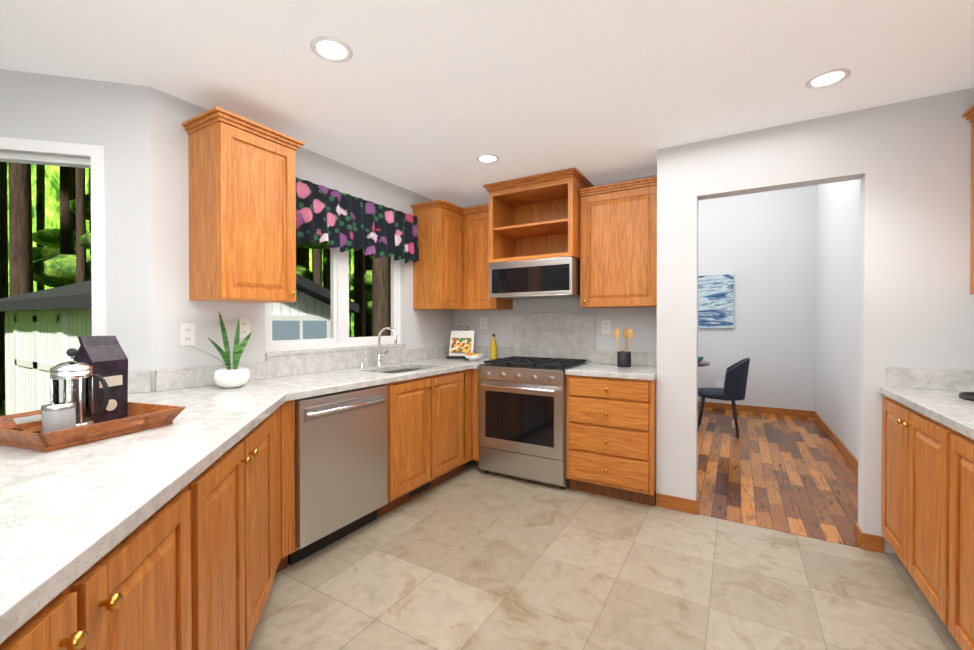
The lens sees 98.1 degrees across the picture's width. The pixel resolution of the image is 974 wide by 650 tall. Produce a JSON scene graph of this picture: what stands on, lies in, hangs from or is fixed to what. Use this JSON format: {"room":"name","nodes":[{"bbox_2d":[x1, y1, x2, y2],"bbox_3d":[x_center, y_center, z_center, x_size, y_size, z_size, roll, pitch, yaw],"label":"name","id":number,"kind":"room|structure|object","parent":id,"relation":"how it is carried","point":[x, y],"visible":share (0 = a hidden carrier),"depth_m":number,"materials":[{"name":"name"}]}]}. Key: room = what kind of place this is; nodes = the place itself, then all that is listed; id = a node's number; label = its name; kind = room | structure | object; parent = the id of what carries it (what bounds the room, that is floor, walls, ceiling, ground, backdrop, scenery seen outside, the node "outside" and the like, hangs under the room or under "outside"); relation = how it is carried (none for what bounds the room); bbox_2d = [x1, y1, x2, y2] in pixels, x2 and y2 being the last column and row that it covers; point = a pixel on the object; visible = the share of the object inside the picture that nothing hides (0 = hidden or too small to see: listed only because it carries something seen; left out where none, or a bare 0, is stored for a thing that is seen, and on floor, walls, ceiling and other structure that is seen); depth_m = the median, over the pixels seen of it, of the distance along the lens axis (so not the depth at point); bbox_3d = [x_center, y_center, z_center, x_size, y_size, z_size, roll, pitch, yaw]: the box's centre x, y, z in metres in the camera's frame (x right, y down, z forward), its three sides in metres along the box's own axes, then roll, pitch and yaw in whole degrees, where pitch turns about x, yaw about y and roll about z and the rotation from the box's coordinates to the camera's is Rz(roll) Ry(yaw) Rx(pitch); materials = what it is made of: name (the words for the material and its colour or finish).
{"room":"kitchen","nodes":[
{"label":"kitchen","id":0,"kind":"room"},
{"bbox_2d":[0,69,151,370],"bbox_3d":[-3.132,0.029,1.859,2.900,2.480,0.120,0,0,-14],"label":"wall","id":1,"kind":"structure","parent":0,"point":[114,118],"depth_m":2.12,"materials":[{"name":"white paint"}]},
{"bbox_2d":[0,137,106,335],"bbox_3d":[-2.838,0.191,1.919,1.910,2.155,0.112,0,0,-14],"label":"window frame","id":2,"kind":"structure","parent":1,"relation":"attached to","point":[95,163],"depth_m":2.09,"materials":[{"name":"white"}]},
{"bbox_2d":[151,87,453,391],"bbox_3d":[-1.050,0.018,3.395,0.120,2.480,2.800,0,1,31],"label":"wall","id":3,"kind":"structure","parent":0,"point":[173,306],"depth_m":2.30,"materials":[{"name":"white paint"}]},
{"bbox_2d":[179,323,194,345],"bbox_3d":[-1.627,0.051,2.296,0.008,0.120,0.076,0,1,31],"label":"electrical outlet","id":4,"kind":"object","parent":3,"relation":"attached to","point":[186,333],"visible":0.98,"depth_m":2.29,"materials":[{"name":"white plastic"}]},
{"bbox_2d":[182,106,303,302],"bbox_3d":[-1.364,-0.611,2.396,0.352,0.952,0.494,0,1,31],"label":"upper cabinet","id":5,"kind":"object","parent":3,"relation":"attached to","point":[242,208],"visible":1,"depth_m":2.26,"materials":[{"name":"brown wood"}]},
{"bbox_2d":[237,318,249,337],"bbox_3d":[-1.472,0.019,2.558,0.008,0.120,0.076,0,1,31],"label":"electrical outlet","id":6,"kind":"object","parent":3,"relation":"attached to","point":[244,327],"visible":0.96,"depth_m":2.56,"materials":[{"name":"white plastic"}]},
{"bbox_2d":[265,247,399,352],"bbox_3d":[-1.137,-0.301,3.270,0.065,1.000,1.300,0,1,31],"label":"window","id":7,"kind":"structure","parent":3,"relation":"in","point":[339,287],"depth_m":3.23,"materials":[{"name":"white"}]},
{"bbox_2d":[265,344,405,356],"bbox_3d":[-1.114,0.186,3.259,0.130,0.025,1.298,0,1,31],"label":"window sill","id":8,"kind":"structure","parent":3,"relation":"attached to","point":[295,352],"depth_m":3.06,"materials":[{"name":"stone"}]},
{"bbox_2d":[296,177,418,262],"bbox_3d":[-0.993,-0.763,3.250,0.117,0.447,1.390,0,1,31],"label":"valance","id":9,"kind":"object","parent":3,"relation":"attached to","point":[333,218],"visible":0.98,"depth_m":3.17,"materials":[{"name":"fabric"}]},
{"bbox_2d":[0,0,973,206],"bbox_3d":[-1.131,-1.246,1.299,6.211,0.080,6.470,0,1,31],"label":"ceiling","id":10,"kind":"structure","parent":0,"point":[432,99],"depth_m":1.98,"materials":[{"name":"white paint"}]},
{"bbox_2d":[310,36,352,62],"bbox_3d":[-0.680,-1.204,1.852,0.176,0.011,0.176,0,1,31],"label":"recessed light","id":11,"kind":"object","parent":10,"relation":"in","point":[329,48],"visible":1,"depth_m":1.85,"materials":[{"name":"white"}]},
{"bbox_2d":[476,153,499,162],"bbox_3d":[0.004,-1.214,3.086,0.176,0.011,0.176,0,1,31],"label":"recessed light","id":12,"kind":"object","parent":10,"relation":"in","point":[487,158],"visible":1,"depth_m":3.08,"materials":[{"name":"white"}]},
{"bbox_2d":[805,68,850,88],"bbox_3d":[1.671,-1.206,2.074,0.176,0.011,0.176,0,1,31],"label":"recessed light","id":13,"kind":"object","parent":10,"relation":"in","point":[828,78],"visible":1,"depth_m":2.07,"materials":[{"name":"white"}]},
{"bbox_2d":[454,175,656,362],"bbox_3d":[0.584,-0.547,3.979,2.330,3.600,0.120,0,1,31],"label":"wall","id":14,"kind":"structure","parent":0,"point":[641,323],"depth_m":3.79,"materials":[{"name":"white paint"}]},
{"bbox_2d":[411,199,512,310],"bbox_3d":[-0.224,-0.623,3.985,0.693,0.952,0.691,0,1,31],"label":"upper cabinet","id":15,"kind":"object","parent":14,"relation":"attached to","point":[451,268],"visible":0.83,"depth_m":3.88,"materials":[{"name":"brown wood"}]},
{"bbox_2d":[480,317,486,328],"bbox_3d":[-0.038,-0.019,4.277,0.076,0.120,0.008,0,1,31],"label":"electrical outlet","id":16,"kind":"object","parent":14,"relation":"attached to","point":[483,322],"visible":1,"depth_m":4.27,"materials":[{"name":"white plastic"}]},
{"bbox_2d":[490,257,579,298],"bbox_3d":[0.458,-0.390,3.700,0.748,0.299,0.480,0,1,31],"label":"microwave","id":17,"kind":"object","parent":14,"relation":"attached to","point":[545,278],"visible":0.98,"depth_m":3.48,"materials":[{"name":"silver metal"}]},
{"bbox_2d":[483,168,593,262],"bbox_3d":[0.452,-0.880,3.686,0.828,0.672,0.512,0,1,31],"label":"shelf unit","id":18,"kind":"object","parent":14,"relation":"attached to","point":[534,217],"visible":0.88,"depth_m":3.71,"materials":[{"name":"brown wood"}]},
{"bbox_2d":[512,312,595,359],"bbox_3d":[0.599,0.094,3.892,0.810,0.420,0.022,0,1,31],"label":"backsplash","id":19,"kind":"structure","parent":14,"relation":"attached to","point":[567,335],"depth_m":3.86,"materials":[{"name":"stone"}]},
{"bbox_2d":[602,320,610,333],"bbox_3d":[1.028,0.016,3.645,0.076,0.120,0.008,0,1,31],"label":"electrical outlet","id":20,"kind":"object","parent":14,"relation":"attached to","point":[606,326],"visible":1,"depth_m":3.64,"materials":[{"name":"white plastic"}]},
{"bbox_2d":[579,176,656,308],"bbox_3d":[1.093,-0.618,3.401,0.616,0.952,0.352,0,1,31],"label":"upper cabinet","id":21,"kind":"object","parent":14,"relation":"attached to","point":[618,245],"visible":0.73,"depth_m":3.27,"materials":[{"name":"brown wood"}]},
{"bbox_2d":[245,407,961,649],"bbox_3d":[-0.258,1.291,2.789,6.211,0.063,9.890,0,1,31],"label":"floor","id":22,"kind":"structure","parent":0,"point":[471,557],"depth_m":2.17,"materials":[{"name":"tile"}]},
{"bbox_2d":[0,406,280,649],"bbox_3d":[-1.015,0.833,0.948,0.649,0.883,2.247,0,0,-14],"label":"base cabinet","id":23,"kind":"object","parent":22,"relation":"on","point":[194,564],"visible":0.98,"depth_m":0.65,"materials":[{"name":"brown wood"}]},
{"bbox_2d":[275,382,394,573],"bbox_3d":[-1.080,0.821,2.584,0.620,0.884,0.760,0,1,31],"label":"base cabinet","id":24,"kind":"object","parent":22,"relation":"on","point":[288,407],"depth_m":2.16,"materials":[{"name":"brown wood"}]},
{"bbox_2d":[0,390,324,643],"bbox_3d":[-0.874,0.372,0.711,1.617,0.038,2.262,0,1,31],"label":"countertop","id":25,"kind":"structure","parent":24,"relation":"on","point":[70,515],"depth_m":0.91,"materials":[{"name":"stone"}]},
{"bbox_2d":[12,346,483,423],"bbox_3d":[-1.250,0.376,2.311,0.660,0.336,4.630,0,1,31],"label":"countertop","id":26,"kind":"structure","parent":24,"relation":"on","point":[332,372],"depth_m":2.62,"materials":[{"name":"stone"}]},
{"bbox_2d":[0,402,184,451],"bbox_3d":[-1.324,0.318,1.376,0.414,0.057,0.394,0,0,19],"label":"serving tray","id":27,"kind":"object","parent":26,"relation":"on","point":[142,416],"visible":0.77,"depth_m":1.33,"materials":[{"name":"brown wood"}]},
{"bbox_2d":[11,428,40,432],"bbox_3d":[-1.426,0.330,1.284,0.196,0.008,0.069,0,0,19],"label":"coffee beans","id":28,"kind":"object","parent":27,"relation":"on","point":[22,430],"visible":0.08,"depth_m":1.31,"materials":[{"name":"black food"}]},
{"bbox_2d":[41,402,75,432],"bbox_3d":[-1.274,0.284,1.259,0.073,0.102,0.073,0,1,31],"label":"canister","id":29,"kind":"object","parent":27,"relation":"on","point":[56,416],"visible":0.77,"depth_m":1.23,"materials":[{"name":"grey ceramic"}]},
{"bbox_2d":[50,348,109,426],"bbox_3d":[-1.321,0.204,1.364,0.114,0.260,0.129,0,1,31],"label":"press","id":30,"kind":"object","parent":27,"relation":"on","point":[72,369],"visible":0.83,"depth_m":1.35,"materials":[{"name":"silver metal"}]},
{"bbox_2d":[74,335,127,423],"bbox_3d":[-1.344,0.186,1.472,0.080,0.295,0.125,0,0,7],"label":"coffee bag","id":31,"kind":"object","parent":27,"relation":"on","point":[105,357],"visible":0.83,"depth_m":1.46,"materials":[{"name":"black paper"}]},
{"bbox_2d":[213,367,250,387],"bbox_3d":[-1.393,0.289,2.309,0.176,0.102,0.176,0,1,31],"label":"plant pot","id":32,"kind":"object","parent":26,"relation":"on","point":[231,378],"visible":1,"depth_m":2.25,"materials":[{"name":"white ceramic"}]},
{"bbox_2d":[187,311,251,369],"bbox_3d":[-1.424,0.088,2.292,0.136,0.340,0.335,0,1,31],"label":"snake plant","id":33,"kind":"object","parent":32,"relation":"in","point":[238,349],"visible":0.94,"depth_m":2.30,"materials":[{"name":"green plant"}]},
{"bbox_2d":[360,358,366,367],"bbox_3d":[-0.948,0.293,3.243,0.068,0.079,0.036,0,1,31],"label":"soap pump","id":34,"kind":"object","parent":26,"relation":"on","point":[361,364],"visible":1,"depth_m":3.24,"materials":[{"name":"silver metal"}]},
{"bbox_2d":[376,326,396,365],"bbox_3d":[-0.783,0.172,3.392,0.218,0.320,0.122,0,1,31],"label":"faucet","id":35,"kind":"object","parent":26,"relation":"on","point":[379,357],"visible":1,"depth_m":3.39,"materials":[{"name":"silver metal"}]},
{"bbox_2d":[447,326,474,358],"bbox_3d":[-0.240,0.167,4.129,0.281,0.319,0.241,0,1,31],"label":"cookbook stand","id":36,"kind":"object","parent":26,"relation":"on","point":[461,343],"visible":0.96,"depth_m":4.12,"materials":[{"name":"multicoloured paper"}]},
{"bbox_2d":[464,354,482,360],"bbox_3d":[-0.123,0.303,3.940,0.190,0.050,0.190,0,1,31],"label":"fruit bowl","id":37,"kind":"object","parent":26,"relation":"on","point":[474,358],"visible":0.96,"depth_m":3.87,"materials":[{"name":"white ceramic"}]},
{"bbox_2d":[466,352,480,355],"bbox_3d":[-0.130,0.279,3.928,0.117,0.060,0.123,0,1,31],"label":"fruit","id":38,"kind":"object","parent":37,"relation":"in","point":[470,354],"visible":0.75,"depth_m":3.90,"materials":[{"name":"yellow food"}]},
{"bbox_2d":[288,385,386,564],"bbox_3d":[-1.042,0.825,2.582,0.649,0.878,0.634,0,1,31],"label":"dishwasher","id":39,"kind":"object","parent":22,"relation":"on","point":[340,465],"visible":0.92,"depth_m":2.38,"materials":[{"name":"silver metal"}]},
{"bbox_2d":[395,369,471,507],"bbox_3d":[-0.643,0.816,3.322,0.620,0.884,1.036,0,1,31],"label":"base cabinet","id":40,"kind":"object","parent":22,"relation":"on","point":[429,432],"depth_m":3.12,"materials":[{"name":"brown wood"}]},
{"bbox_2d":[472,369,483,470],"bbox_3d":[0.058,0.812,3.859,0.073,0.885,0.600,0,1,31],"label":"base cabinet","id":41,"kind":"object","parent":22,"relation":"on","point":[475,451],"visible":0.19,"depth_m":3.61,"materials":[{"name":"brown wood"}]},
{"bbox_2d":[472,346,512,368],"bbox_3d":[0.063,0.293,3.834,0.043,0.148,0.670,0,1,31],"label":"countertop","id":42,"kind":"structure","parent":41,"relation":"on","point":[502,352],"depth_m":4.14,"materials":[{"name":"stone"}]},
{"bbox_2d":[491,334,496,358],"bbox_3d":[0.065,0.206,4.060,0.060,0.240,0.060,0,1,31],"label":"oil bottle","id":43,"kind":"object","parent":42,"relation":"on","point":[493,349],"visible":0.98,"depth_m":4.04,"materials":[{"name":"yellow glass"}]},
{"bbox_2d":[477,356,587,488],"bbox_3d":[0.397,0.780,3.605,0.754,0.952,0.722,0,1,31],"label":"range","id":44,"kind":"object","parent":22,"relation":"on","point":[521,417],"visible":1,"depth_m":3.34,"materials":[{"name":"silver metal"}]},
{"bbox_2d":[566,375,655,506],"bbox_3d":[1.005,0.816,3.269,0.620,0.885,0.649,0,1,31],"label":"base cabinet","id":45,"kind":"object","parent":22,"relation":"on","point":[610,437],"visible":0.98,"depth_m":3.00,"materials":[{"name":"brown wood"}]},
{"bbox_2d":[565,350,656,379],"bbox_3d":[1.018,0.298,3.283,0.623,0.148,0.644,0,1,31],"label":"countertop","id":46,"kind":"structure","parent":45,"relation":"on","point":[642,367],"depth_m":3.31,"materials":[{"name":"stone"}]},
{"bbox_2d":[617,351,630,366],"bbox_3d":[1.090,0.272,3.359,0.104,0.120,0.104,0,1,31],"label":"utensil crock","id":47,"kind":"object","parent":46,"relation":"on","point":[623,358],"visible":1,"depth_m":3.32,"materials":[{"name":"black ceramic"}]},
{"bbox_2d":[614,328,633,351],"bbox_3d":[1.091,0.170,3.365,0.162,0.290,0.074,0,1,31],"label":"spoons","id":48,"kind":"object","parent":47,"relation":"in","point":[628,333],"visible":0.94,"depth_m":3.38,"materials":[{"name":"brown wood"}]},
{"bbox_2d":[698,360,709,366],"bbox_3d":[2.359,0.863,5.797,1.240,0.746,1.240,0,1,31],"label":"dining table","id":49,"kind":"object","parent":22,"relation":"on","point":[702,363],"visible":0.08,"depth_m":5.41,"materials":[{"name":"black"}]},
{"bbox_2d":[698,358,749,436],"bbox_3d":[2.756,0.808,4.957,0.560,0.872,0.567,0,1,31],"label":"dining chair","id":50,"kind":"object","parent":22,"relation":"on","point":[733,390],"visible":0.96,"depth_m":4.72,"materials":[{"name":"blue fabric"}]},
{"bbox_2d":[881,396,932,606],"bbox_3d":[2.229,0.827,1.775,0.658,0.884,0.946,0,1,31],"label":"base cabinet","id":51,"kind":"object","parent":22,"relation":"on","point":[927,520],"depth_m":1.95,"materials":[{"name":"brown wood"}]},
{"bbox_2d":[933,420,973,649],"bbox_3d":[1.805,0.833,1.060,0.658,0.884,1.002,0,1,31],"label":"base cabinet","id":52,"kind":"object","parent":22,"relation":"on","point":[953,451],"depth_m":1.55,"materials":[{"name":"brown wood"}]},
{"bbox_2d":[880,367,973,439],"bbox_3d":[1.385,0.320,0.353,0.664,0.148,4.248,0,1,31],"label":"countertop","id":53,"kind":"structure","parent":52,"relation":"on","point":[933,394],"depth_m":2.15,"materials":[{"name":"stone"}]},
{"bbox_2d":[959,392,973,400],"bbox_3d":[2.334,0.334,1.889,0.300,0.018,0.300,0,1,31],"label":"round tray","id":54,"kind":"object","parent":53,"relation":"on","point":[967,395],"visible":0.98,"depth_m":1.98,"materials":[{"name":"black"}]},
{"bbox_2d":[698,185,813,410],"bbox_3d":[3.038,-0.566,6.500,3.180,3.600,0.120,0,1,31],"label":"wall","id":55,"kind":"structure","parent":0,"point":[789,259],"depth_m":5.92,"materials":[{"name":"white paint"}]},
{"bbox_2d":[698,274,732,327],"bbox_3d":[3.355,-0.344,6.223,0.470,0.780,0.034,0,1,31],"label":"picture","id":56,"kind":"object","parent":55,"relation":"attached to","point":[715,301],"visible":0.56,"depth_m":6.20},
{"bbox_2d":[717,381,721,387],"bbox_3d":[3.418,0.887,6.211,0.076,0.120,0.008,0,1,31],"label":"outlet","id":57,"kind":"object","parent":55,"relation":"attached to","point":[719,384],"visible":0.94,"depth_m":6.21,"materials":[{"name":"white plastic"}]},
{"bbox_2d":[698,401,812,416],"bbox_3d":[3.043,1.188,6.433,3.030,0.087,0.012,0,1,31],"label":"baseboard","id":58,"kind":"structure","parent":55,"relation":"attached to","point":[792,412],"depth_m":5.95,"materials":[{"name":"brown wood"}]},
{"bbox_2d":[656,88,973,555],"bbox_3d":[2.155,-0.537,2.669,1.950,3.600,0.530,0,1,31],"label":"wall","id":59,"kind":"structure","parent":0,"point":[907,163],"depth_m":2.37,"materials":[{"name":"white paint"}]},
{"bbox_2d":[656,493,883,553],"bbox_3d":[1.724,1.218,2.700,1.186,0.090,0.144,0,1,31],"label":"baseboard","id":60,"kind":"structure","parent":59,"relation":"attached to","point":[871,542],"depth_m":2.82,"materials":[{"name":"brown wood"}]},
{"bbox_2d":[966,108,973,293],"bbox_3d":[2.370,-0.607,1.670,0.320,0.916,0.966,0,1,31],"label":"upper cabinet","id":61,"kind":"object","parent":59,"relation":"attached to","point":[968,114],"depth_m":2.15,"materials":[{"name":"brown wood"}]},
{"bbox_2d":[814,179,859,459],"bbox_3d":[3.458,-0.547,3.954,0.120,3.600,3.830,0,1,31],"label":"wall","id":62,"kind":"structure","parent":0,"point":[837,204],"depth_m":4.38,"materials":[{"name":"white paint"}]},
{"bbox_2d":[813,411,857,471],"bbox_3d":[3.401,1.207,4.002,0.014,0.087,3.830,0,1,31],"label":"baseboard","id":63,"kind":"structure","parent":62,"relation":"attached to","point":[848,454],"depth_m":4.28,"materials":[{"name":"brown wood"}]},
{"label":"outside","id":64,"kind":"structure","parent":0,"visible":0},
{"bbox_2d":[7,162,372,336],"bbox_3d":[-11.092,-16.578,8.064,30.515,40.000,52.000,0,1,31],"label":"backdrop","id":65,"kind":"structure","parent":64,"point":[45,182],"depth_m":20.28,"materials":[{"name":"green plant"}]},
{"bbox_3d":[-27.088,2.413,15.950,57.100,0.100,100.000,0,1,31],"label":"ground","id":66,"kind":"structure","parent":64,"visible":0},
{"bbox_2d":[0,273,358,414],"bbox_3d":[-4.442,0.813,5.994,4.240,3.250,2.940,0,1,31],"label":"shed","id":67,"kind":"object","parent":66,"relation":"on","point":[45,329],"visible":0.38,"depth_m":5.25,"materials":[{"name":"white wood"}]},
{"bbox_2d":[0,162,390,414],"bbox_3d":[-13.360,-11.366,8.571,22.000,28.215,45.930,0,1,31],"label":"trees","id":68,"kind":"object","parent":66,"relation":"on","point":[55,262],"visible":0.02,"depth_m":10.88,"materials":[{"name":"green plant"}]}
]}

